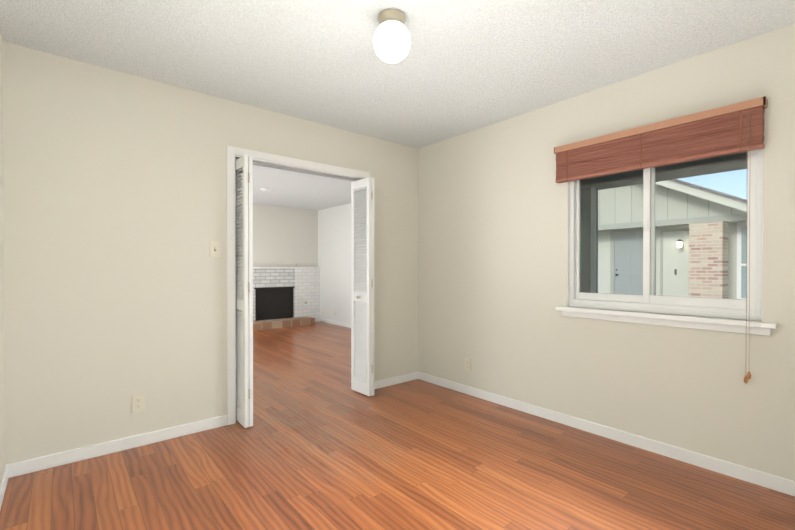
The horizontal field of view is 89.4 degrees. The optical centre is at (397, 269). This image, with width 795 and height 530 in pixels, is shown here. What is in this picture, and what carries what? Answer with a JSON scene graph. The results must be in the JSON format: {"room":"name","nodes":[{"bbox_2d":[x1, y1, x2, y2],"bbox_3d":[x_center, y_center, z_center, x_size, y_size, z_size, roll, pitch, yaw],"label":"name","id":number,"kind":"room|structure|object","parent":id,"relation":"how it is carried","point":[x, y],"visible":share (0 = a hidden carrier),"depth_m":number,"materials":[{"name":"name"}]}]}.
{"room":"empty room","nodes":[
{"label":"empty room","id":0,"kind":"room"},
{"bbox_2d":[0,32,4,482],"bbox_3d":[-1.086,-0.044,0.822,0.120,2.440,3.605,0,0,-40],"label":"wall","id":1,"kind":"structure","parent":0,"point":[2,390],"depth_m":2.16,"materials":[{"name":"beige paint"}]},
{"bbox_2d":[0,465,7,509],"bbox_3d":[-1.069,1.137,0.913,0.013,0.078,3.472,0,0,-40],"label":"baseboard","id":2,"kind":"structure","parent":1,"relation":"attached to","point":[4,481],"depth_m":2.09,"materials":[{"name":"white wood"}]},
{"bbox_2d":[3,42,417,464],"bbox_3d":[-1.262,-0.058,3.104,6.920,2.440,0.120,0,0,-40],"label":"wall","id":3,"kind":"structure","parent":0,"point":[115,224],"depth_m":2.62,"materials":[{"name":"beige paint"}]},
{"bbox_2d":[132,393,144,412],"bbox_3d":[-1.709,0.879,2.649,0.070,0.116,0.011,0,0,-40],"label":"electrical outlet","id":4,"kind":"object","parent":3,"relation":"attached to","point":[138,402],"visible":1,"depth_m":2.65,"materials":[{"name":"beige plastic"}]},
{"bbox_2d":[5,371,417,477],"bbox_3d":[-0.986,1.123,3.256,3.150,0.078,0.013,0,0,-40],"label":"baseboard","id":5,"kind":"structure","parent":3,"relation":"attached to","point":[15,469],"depth_m":2.59,"materials":[{"name":"white wood"}]},
{"bbox_2d":[210,241,219,256],"bbox_3d":[-1.339,-0.154,2.949,0.070,0.116,0.018,0,0,-40],"label":"light switch","id":6,"kind":"object","parent":3,"relation":"attached to","point":[214,248],"visible":1,"depth_m":2.95,"materials":[{"name":"beige plastic"}]},
{"bbox_2d":[235,155,252,427],"bbox_3d":[-1.175,0.151,3.046,0.066,2.000,0.294,0,0,-40],"label":"bifold door","id":7,"kind":"structure","parent":3,"relation":"in","point":[244,303],"depth_m":2.95,"materials":[{"name":"white wood"}]},
{"bbox_2d":[226,146,369,424],"bbox_3d":[-0.815,0.114,3.480,1.317,2.092,0.152,0,0,-40],"label":"door frame","id":8,"kind":"structure","parent":3,"relation":"attached to","point":[233,154],"depth_m":3.03,"materials":[{"name":"white wood"}]},
{"bbox_2d":[351,177,373,395],"bbox_3d":[-0.338,0.146,3.747,0.100,2.000,0.294,0,0,-40],"label":"bifold door","id":9,"kind":"structure","parent":3,"relation":"in","point":[362,289],"depth_m":3.73,"materials":[{"name":"white wood"}]},
{"bbox_2d":[253,204,317,266],"bbox_3d":[-4.338,-0.080,6.776,6.920,2.440,0.150,0,0,-40],"label":"wall","id":10,"kind":"structure","parent":0,"point":[285,236],"depth_m":8.34,"materials":[{"name":"white paint"}]},
{"bbox_2d":[318,203,350,323],"bbox_3d":[-0.200,-0.082,7.108,0.150,2.440,4.655,0,0,-40],"label":"wall","id":11,"kind":"structure","parent":0,"point":[334,244],"depth_m":8.28,"materials":[{"name":"white paint"}]},
{"bbox_2d":[320,318,350,327],"bbox_3d":[-0.260,1.099,7.057,0.017,0.078,4.642,0,0,-40],"label":"baseboard","id":12,"kind":"structure","parent":11,"relation":"attached to","point":[336,323],"depth_m":8.21,"materials":[{"name":"white wood"}]},
{"bbox_2d":[0,322,794,529],"bbox_3d":[-1.647,1.190,3.572,6.920,0.060,8.530,0,0,-40],"label":"floor","id":13,"kind":"structure","parent":0,"point":[320,444],"depth_m":2.28,"materials":[{"name":"brown wood"}]},
{"bbox_2d":[253,263,319,330],"bbox_3d":[-2.392,0.497,8.037,2.017,1.270,0.415,0,0,-40],"label":"fireplace","id":14,"kind":"object","parent":13,"relation":"on","point":[283,297],"visible":0.77,"depth_m":8.26,"materials":[{"name":"white brick"}]},
{"bbox_2d":[0,0,794,209],"bbox_3d":[-1.647,-1.330,3.556,6.920,0.100,8.530,0,0,-40],"label":"ceiling","id":15,"kind":"structure","parent":0,"point":[463,67],"depth_m":2.32,"materials":[{"name":"white paint"}]},
{"bbox_2d":[373,9,410,62],"bbox_3d":[-0.028,-1.161,2.020,0.188,0.218,0.188,0,0,-40],"label":"globe ceiling light","id":16,"kind":"object","parent":15,"relation":"attached to","point":[391,41],"visible":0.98,"depth_m":1.96,"materials":[{"name":"white glass"}]},
{"bbox_2d":[418,24,794,480],"bbox_3d":[1.432,-0.057,2.931,0.150,2.440,3.605,0,0,-40],"label":"wall","id":17,"kind":"structure","parent":0,"point":[492,246],"depth_m":2.85,"materials":[{"name":"beige paint"}]},
{"bbox_2d":[465,358,470,371],"bbox_3d":[0.653,0.881,3.742,0.011,0.116,0.070,0,0,-40],"label":"electrical outlet","id":18,"kind":"object","parent":17,"relation":"attached to","point":[467,364],"visible":1,"depth_m":3.74,"materials":[{"name":"beige plastic"}]},
{"bbox_2d":[418,372,794,496],"bbox_3d":[1.335,1.125,2.927,0.013,0.078,3.472,0,0,-40],"label":"baseboard","id":19,"kind":"structure","parent":17,"relation":"attached to","point":[766,480],"depth_m":2.63,"materials":[{"name":"white wood"}]},
{"bbox_2d":[556,113,777,335],"bbox_3d":[1.640,-0.269,2.602,0.163,1.232,1.215,0,0,-40],"label":"window","id":20,"kind":"structure","parent":17,"relation":"in","point":[708,309],"depth_m":2.54,"materials":[{"name":"white plastic"}]},
{"bbox_2d":[554,96,766,382],"bbox_3d":[1.571,-0.153,2.580,0.084,1.526,1.180,0,0,-40],"label":"window blind","id":21,"kind":"object","parent":20,"relation":"attached to","point":[735,128],"visible":1,"depth_m":2.44,"materials":[{"name":"brown wood"}]},
{"label":"outside","id":22,"kind":"structure","parent":0,"visible":0},
{"bbox_3d":[10.665,1.239,20.738,36.859,0.130,42.000,0,0,-40],"label":"ground","id":23,"kind":"structure","parent":22,"visible":0},
{"bbox_2d":[580,152,747,292],"bbox_3d":[3.545,-0.032,3.067,3.256,2.650,6.060,0,0,-40],"label":"porch","id":24,"kind":"object","parent":23,"relation":"on","point":[714,166],"depth_m":5.63,"materials":[{"name":"grey"}]},
{"bbox_2d":[598,179,746,299],"bbox_3d":[7.248,-1.363,14.599,8.560,5.169,12.000,0,0,-40],"label":"neighbor house","id":25,"kind":"structure","parent":23,"relation":"on","point":[669,243],"depth_m":9.77,"materials":[{"name":"green"}]}
]}

